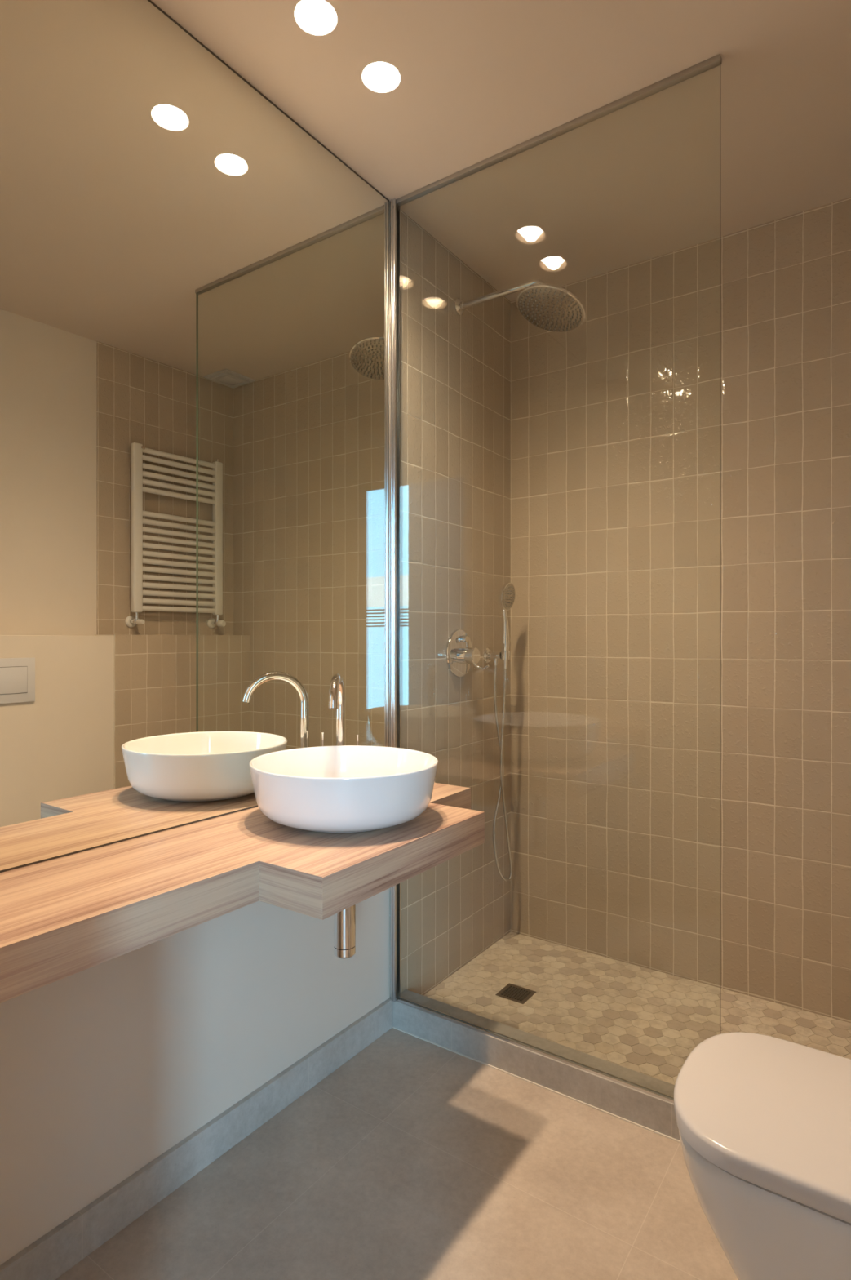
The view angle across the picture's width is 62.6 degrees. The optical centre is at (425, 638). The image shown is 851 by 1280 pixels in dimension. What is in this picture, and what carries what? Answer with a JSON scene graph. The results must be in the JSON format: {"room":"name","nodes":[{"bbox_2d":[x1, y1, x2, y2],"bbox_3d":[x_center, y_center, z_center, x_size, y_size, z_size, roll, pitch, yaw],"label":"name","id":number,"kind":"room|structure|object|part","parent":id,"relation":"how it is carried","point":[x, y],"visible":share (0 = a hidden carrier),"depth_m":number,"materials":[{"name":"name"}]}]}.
{"room":"bathroom","nodes":[
{"label":"bathroom","id":0,"kind":"room"},
{"bbox_2d":[0,201,511,1265],"bbox_3d":[-0.334,-0.072,1.833,0.150,2.400,2.400,0,0,35],"label":"wall","id":1,"kind":"structure","parent":0,"point":[107,1067],"depth_m":1.91,"materials":[{"name":"beige paint"}]},
{"bbox_2d":[0,0,389,872],"bbox_3d":[-0.503,-0.441,1.462,0.005,1.661,1.388,0,0,35],"label":"wall mirror","id":2,"kind":"object","parent":1,"relation":"attached to","point":[194,286],"visible":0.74,"depth_m":1.43,"materials":[{"name":"silver mirror"}]},
{"bbox_2d":[0,997,392,1279],"bbox_3d":[-0.499,1.087,1.461,0.013,0.082,1.400,0,0,35],"label":"baseboard","id":3,"kind":"structure","parent":1,"relation":"attached to","point":[55,1252],"depth_m":1.45,"materials":[{"name":"tile"}]},
{"bbox_2d":[0,782,484,1003],"bbox_3d":[-0.328,0.425,1.315,0.459,0.070,1.354,0,0,35],"label":"countertop","id":4,"kind":"structure","parent":1,"relation":"attached to","point":[61,917],"depth_m":1.18,"materials":[{"name":"brown wood"}]},
{"bbox_2d":[321,673,359,746],"bbox_3d":[-0.195,0.238,1.709,0.121,0.305,0.184,0,0,-20],"label":"mixer","id":5,"kind":"object","parent":4,"relation":"on","point":[336,695],"visible":0.55,"depth_m":1.75,"materials":[{"name":"silver metal"}]},
{"bbox_3d":[-0.259,0.286,1.763,0.007,0.099,0.007,0,0,-21],"label":"pin lever","id":6,"kind":"part","parent":5,"relation":"part of","materials":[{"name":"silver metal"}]},
{"bbox_3d":[-0.214,0.237,1.689,0.021,0.303,0.170,0,0,-1],"label":"spout","id":7,"kind":"part","parent":5,"relation":"part of","materials":[{"name":"silver metal"}]},
{"bbox_3d":[-0.171,0.289,1.764,0.007,0.093,0.007,0,0,1],"label":"pin lever","id":8,"kind":"part","parent":5,"relation":"part of","materials":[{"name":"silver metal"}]},
{"bbox_2d":[248,745,438,832],"bbox_3d":[-0.176,0.326,1.521,0.411,0.126,0.397,0,0,35],"label":"vessel basin","id":9,"kind":"object","parent":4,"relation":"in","point":[340,788],"visible":1,"depth_m":1.38,"materials":[{"name":"white ceramic"}]},
{"bbox_2d":[333,904,355,958],"bbox_3d":[-0.263,0.574,1.583,0.260,0.226,0.064,0,0,35],"label":"trap","id":10,"kind":"object","parent":4,"relation":"attached to","point":[344,921],"visible":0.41,"depth_m":1.50,"materials":[{"name":"silver metal"}]},
{"bbox_2d":[333,945,355,958],"bbox_3d":[-0.176,0.677,1.522,0.047,0.019,0.047,0,0,35],"label":"cup","id":11,"kind":"object","parent":10,"relation":"on","point":[340,951],"depth_m":1.50,"materials":[{"name":"silver metal"}]},
{"bbox_2d":[445,629,489,677],"bbox_3d":[0.159,0.049,2.305,0.120,0.160,0.160,0,0,35],"label":"shower mixer","id":12,"kind":"object","parent":1,"relation":"attached to","point":[460,654],"visible":1,"depth_m":2.30,"materials":[{"name":"silver metal"}]},
{"bbox_3d":[0.115,0.049,2.336,0.011,0.160,0.160,0,0,35],"label":"round plate","id":13,"kind":"part","parent":12,"relation":"part of","materials":[{"name":"silver metal"}]},
{"bbox_3d":[0.143,0.057,2.316,0.058,0.054,0.054,0,0,35],"label":"knob","id":14,"kind":"part","parent":12,"relation":"part of","materials":[{"name":"silver metal"}]},
{"bbox_3d":[0.179,0.085,2.287,0.067,0.040,0.012,0,0,35],"label":"lever","id":15,"kind":"part","parent":12,"relation":"part of","materials":[{"name":"silver metal"}]},
{"bbox_2d":[483,648,510,665],"bbox_3d":[0.255,0.065,2.471,0.086,0.061,0.054,0,0,35],"label":"holder","id":16,"kind":"object","parent":1,"relation":"attached to","point":[488,655],"visible":0.99,"depth_m":2.47,"materials":[{"name":"silver metal"}]},
{"bbox_2d":[490,652,501,665],"bbox_3d":[0.251,0.071,2.475,0.040,0.047,0.027,0,0,35],"label":"outlet","id":17,"kind":"object","parent":16,"relation":"attached to","point":[495,656],"depth_m":2.47,"materials":[{"name":"silver metal"}]},
{"bbox_2d":[493,582,515,881],"bbox_3d":[0.281,0.338,2.475,0.064,1.069,0.123,0,0,35],"label":"shower","id":18,"kind":"object","parent":16,"relation":"hanging from","point":[506,597],"visible":0.99,"depth_m":2.46,"materials":[{"name":"silver metal"}]},
{"bbox_3d":[0.280,-0.016,2.463,0.030,0.199,0.028,0,0,35],"label":"handle","id":19,"kind":"part","parent":18,"relation":"part of","materials":[{"name":"silver metal"}]},
{"bbox_2d":[454,279,586,332],"bbox_3d":[0.290,-1.051,2.211,0.442,0.167,0.208,0,0,35],"label":"shower","id":20,"kind":"object","parent":1,"relation":"attached to","point":[551,308],"visible":1,"depth_m":2.15,"materials":[{"name":"silver metal"}]},
{"bbox_3d":[0.247,-1.084,2.244,0.329,0.067,0.020,0,0,35],"label":"arm","id":21,"kind":"part","parent":20,"relation":"part of","materials":[{"name":"silver metal"}]},
{"bbox_2d":[55,931,850,1279],"bbox_3d":[0.445,1.167,-1.206,6.200,0.122,6.500,0,0,35],"label":"floor","id":22,"kind":"structure","parent":0,"point":[415,1158],"depth_m":1.50,"materials":[{"name":"stone"}]},
{"bbox_2d":[495,982,536,1004],"bbox_3d":[0.282,1.107,2.181,0.096,0.002,0.090,0,0,35],"label":"floor drain","id":23,"kind":"object","parent":22,"relation":"on","point":[512,992],"visible":1,"depth_m":2.18,"materials":[{"name":"metal"}]},
{"bbox_2d":[392,989,680,1142],"bbox_3d":[0.515,1.089,1.651,1.451,0.078,0.076,0,0,35],"label":"kerb","id":24,"kind":"object","parent":22,"relation":"on","point":[655,1114],"visible":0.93,"depth_m":1.77,"materials":[{"name":"stone"}]},
{"bbox_2d":[390,53,722,1103],"bbox_3d":[0.274,-0.111,1.784,0.902,2.322,0.029,0,0,35],"label":"screen","id":25,"kind":"object","parent":24,"relation":"on","point":[715,61],"visible":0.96,"depth_m":2.03,"materials":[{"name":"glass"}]},
{"bbox_3d":[0.277,-0.110,1.785,0.896,2.312,0.008,0,0,35],"label":"glass pane","id":26,"kind":"part","parent":25,"relation":"part of","materials":[{"name":"clear glass"}]},
{"bbox_2d":[674,1031,850,1279],"bbox_3d":[0.638,0.913,1.006,0.521,0.430,0.346,0,0,35],"label":"toilet","id":27,"kind":"object","parent":22,"relation":"on","point":[764,1122],"visible":1,"depth_m":0.98,"materials":[{"name":"white ceramic"}]},
{"bbox_3d":[0.640,0.931,1.004,0.515,0.393,0.338,0,0,35],"label":"bowl","id":28,"kind":"part","parent":27,"relation":"part of","materials":[{"name":"white ceramic"}]},
{"bbox_2d":[151,0,850,301],"bbox_3d":[0.460,-1.342,1.311,2.150,0.140,2.450,0,0,35],"label":"ceiling","id":29,"kind":"structure","parent":0,"point":[639,181],"depth_m":1.69,"materials":[{"name":"paint"}]},
{"bbox_2d":[294,0,337,35],"bbox_3d":[-0.224,-1.288,1.432,0.087,0.033,0.087,0,0,35],"label":"recessed light","id":30,"kind":"object","parent":29,"relation":"in","point":[315,17],"visible":0.93,"depth_m":1.45,"materials":[{"name":"paint"}]},
{"bbox_2d":[362,62,400,93],"bbox_3d":[-0.101,-1.288,1.587,0.087,0.033,0.087,0,0,35],"label":"recessed light","id":31,"kind":"object","parent":29,"relation":"in","point":[378,77],"visible":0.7,"depth_m":1.60,"materials":[{"name":"paint"}]},
{"bbox_2d":[511,196,850,1022],"bbox_3d":[1.086,-0.072,2.210,2.050,2.400,0.160,0,0,35],"label":"wall","id":32,"kind":"structure","parent":0,"point":[615,416],"depth_m":2.27,"materials":[{"name":"beige tile"}]}
]}

